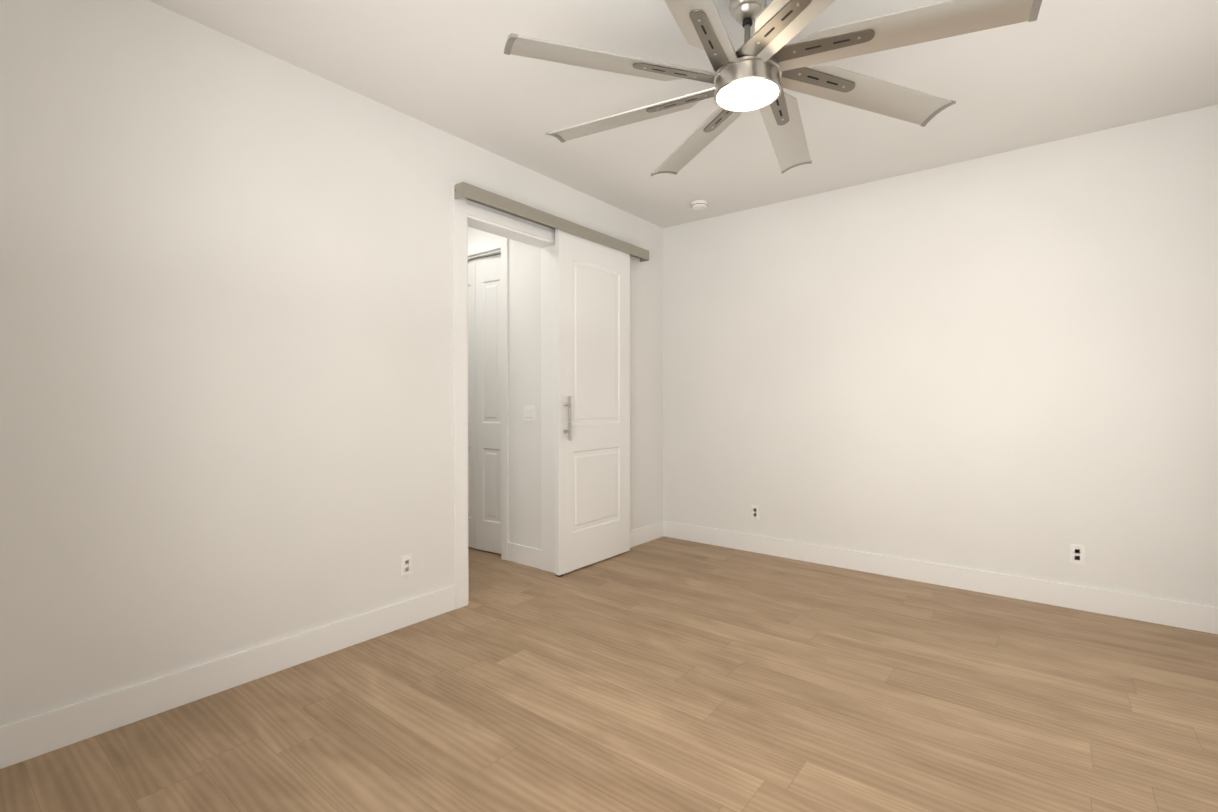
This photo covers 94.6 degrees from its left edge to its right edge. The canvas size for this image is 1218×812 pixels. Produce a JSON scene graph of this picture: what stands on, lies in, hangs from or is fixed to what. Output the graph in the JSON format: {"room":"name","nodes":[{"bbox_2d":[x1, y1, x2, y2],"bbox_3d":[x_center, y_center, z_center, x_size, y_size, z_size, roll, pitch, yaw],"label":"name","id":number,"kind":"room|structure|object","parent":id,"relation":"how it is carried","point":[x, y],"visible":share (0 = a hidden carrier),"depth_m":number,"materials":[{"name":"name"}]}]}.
{"room":"empty bedroom","nodes":[
{"label":"empty bedroom","id":0,"kind":"room"},
{"bbox_2d":[0,0,662,725],"bbox_3d":[-0.984,-0.195,3.358,0.140,2.800,4.880,0,1,38],"label":"wall","id":1,"kind":"structure","parent":0,"point":[226,344],"depth_m":2.37,"materials":[{"name":"paint"}]},
{"bbox_2d":[0,586,454,768],"bbox_3d":[-1.631,1.145,2.425,0.014,0.140,2.310,0,1,38],"label":"baseboard","id":2,"kind":"structure","parent":1,"relation":"attached to","point":[37,735],"depth_m":2.32,"materials":[{"name":"white wood"}]},
{"bbox_2d":[401,553,412,576],"bbox_3d":[-1.111,0.875,3.088,0.008,0.115,0.070,0,1,38],"label":"outlet","id":3,"kind":"object","parent":1,"relation":"attached to","point":[406,565],"visible":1,"depth_m":3.09,"materials":[{"name":"white plastic"}]},
{"bbox_2d":[453,182,467,609],"bbox_3d":[-0.887,-0.055,3.354,0.018,2.520,0.090,0,1,38],"label":"door frame","id":4,"kind":"structure","parent":1,"relation":"attached to","point":[460,510],"depth_m":3.34,"materials":[{"name":"white wood"}]},
{"bbox_2d":[467,214,468,603],"bbox_3d":[-0.917,0.024,3.445,0.148,2.360,0.016,0,1,38],"label":"trim","id":5,"kind":"structure","parent":1,"relation":"attached to","point":[467,386],"depth_m":3.40,"materials":[{"name":"white wood"}]},
{"bbox_2d":[467,204,554,247],"bbox_3d":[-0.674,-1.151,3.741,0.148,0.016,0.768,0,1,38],"label":"trim","id":6,"kind":"structure","parent":1,"relation":"attached to","point":[500,230],"depth_m":3.72,"materials":[{"name":"white wood"}]},
{"bbox_2d":[454,182,648,261],"bbox_3d":[-0.291,-1.264,4.032,0.100,0.082,1.916,0,1,38],"label":"fascia","id":7,"kind":"object","parent":1,"relation":"attached to","point":[475,194],"visible":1,"depth_m":3.75,"materials":[{"name":"grey wood"}]},
{"bbox_2d":[555,228,629,574],"bbox_3d":[-0.085,-0.042,4.250,0.082,2.450,0.840,0,1,38],"label":"sliding door","id":8,"kind":"structure","parent":7,"relation":"hanging from","point":[592,402],"depth_m":4.20,"materials":[{"name":"white wood"}]},
{"bbox_2d":[630,521,663,547],"bbox_3d":[0.066,1.122,4.582,0.014,0.140,1.400,0,1,38],"label":"baseboard","id":9,"kind":"structure","parent":1,"relation":"attached to","point":[644,534],"depth_m":4.90,"materials":[{"name":"white wood"}]},
{"bbox_2d":[468,227,540,549],"bbox_3d":[-0.895,-0.208,4.522,1.160,2.800,0.140,0,1,38],"label":"wall","id":10,"kind":"structure","parent":0,"point":[524,264],"depth_m":4.23,"materials":[{"name":"paint"}]},
{"bbox_2d":[468,259,475,548],"bbox_3d":[-1.210,-0.015,4.753,0.341,2.385,0.030,1,1,43],"label":"closet door leaf","id":11,"kind":"structure","parent":10,"relation":"in","point":[472,403],"depth_m":4.66,"materials":[{"name":"white wood"}]},
{"bbox_2d":[468,239,500,256],"bbox_3d":[-1.116,-1.264,4.585,0.720,0.070,0.018,0,1,38],"label":"trim","id":12,"kind":"structure","parent":10,"relation":"attached to","point":[485,247],"depth_m":4.47,"materials":[{"name":"white wood"}]},
{"bbox_2d":[468,249,500,260],"bbox_3d":[-1.077,-1.221,4.636,0.688,0.016,0.110,0,1,38],"label":"trim","id":13,"kind":"structure","parent":10,"relation":"attached to","point":[486,254],"depth_m":4.53,"materials":[{"name":"white metal"}]},
{"bbox_2d":[476,254,500,553],"bbox_3d":[-0.942,-0.013,4.542,0.341,2.385,0.030,0,1,33],"label":"closet door leaf","id":14,"kind":"structure","parent":10,"relation":"in","point":[488,403],"depth_m":4.55,"materials":[{"name":"white wood"}]},
{"bbox_2d":[501,238,508,560],"bbox_3d":[-0.806,-0.051,4.354,0.070,2.490,0.018,0,1,38],"label":"trim","id":15,"kind":"structure","parent":10,"relation":"attached to","point":[504,402],"depth_m":4.34,"materials":[{"name":"white wood"}]},
{"bbox_2d":[508,542,540,568],"bbox_3d":[-0.632,1.125,4.232,0.370,0.140,0.014,0,1,38],"label":"baseboard","id":16,"kind":"structure","parent":10,"relation":"attached to","point":[525,555],"depth_m":4.22,"materials":[{"name":"white wood"}]},
{"bbox_2d":[524,405,534,420],"bbox_3d":[-0.597,0.054,4.195,0.116,0.115,0.012,0,1,38],"label":"light switch","id":17,"kind":"object","parent":10,"relation":"attached to","point":[529,412],"visible":1,"depth_m":4.19,"materials":[{"name":"white plastic"}]},
{"bbox_2d":[541,245,554,572],"bbox_3d":[-0.432,0.017,4.061,0.148,2.360,0.016,0,1,38],"label":"trim","id":18,"kind":"structure","parent":10,"relation":"attached to","point":[548,408],"depth_m":4.06,"materials":[{"name":"white wood"}]},
{"bbox_2d":[0,536,1217,811],"bbox_3d":[-0.260,1.241,2.805,5.980,0.060,4.880,0,1,38],"label":"floor","id":19,"kind":"structure","parent":0,"point":[666,674],"depth_m":2.23,"materials":[{"name":"brown wood"}]},
{"bbox_2d":[149,0,1217,227],"bbox_3d":[-0.260,-1.629,2.774,5.980,0.080,4.880,0,1,38],"label":"ceiling","id":20,"kind":"structure","parent":0,"point":[1059,70],"depth_m":2.75,"materials":[{"name":"paint"}]},
{"bbox_2d":[691,200,707,209],"bbox_3d":[0.715,-1.587,4.457,0.136,0.041,0.136,0,1,38],"label":"smoke detector","id":21,"kind":"object","parent":20,"relation":"attached to","point":[699,204],"visible":1,"depth_m":4.42,"materials":[{"name":"white plastic"}]},
{"bbox_2d":[504,0,1041,175],"bbox_3d":[0.535,-1.389,2.177,1.851,0.386,1.851,0,1,38],"label":"ceiling fan","id":22,"kind":"object","parent":20,"relation":"hanging from","point":[762,67],"visible":1,"depth_m":2.08,"materials":[{"name":"silver metal"}]},
{"bbox_2d":[663,105,1217,606],"bbox_3d":[2.046,-0.202,3.990,3.840,2.800,0.140,0,1,38],"label":"wall","id":23,"kind":"structure","parent":0,"point":[1005,363],"depth_m":3.64,"materials":[{"name":"paint"}]},
{"bbox_2d":[751,505,759,519],"bbox_3d":[1.192,0.867,4.580,0.070,0.115,0.008,0,1,38],"label":"electrical outlet","id":24,"kind":"object","parent":23,"relation":"attached to","point":[755,511],"visible":1,"depth_m":4.58,"materials":[{"name":"white plastic"}]},
{"bbox_2d":[664,521,1217,633],"bbox_3d":[1.943,1.128,3.987,3.700,0.140,0.014,0,1,38],"label":"baseboard","id":25,"kind":"structure","parent":23,"relation":"attached to","point":[1196,617],"depth_m":3.63,"materials":[{"name":"white wood"}]},
{"bbox_2d":[1070,544,1084,564],"bbox_3d":[2.776,0.880,3.334,0.070,0.115,0.008,0,1,38],"label":"electrical outlet","id":26,"kind":"object","parent":23,"relation":"attached to","point":[1077,554],"visible":1,"depth_m":3.33,"materials":[{"name":"white plastic"}]}
]}

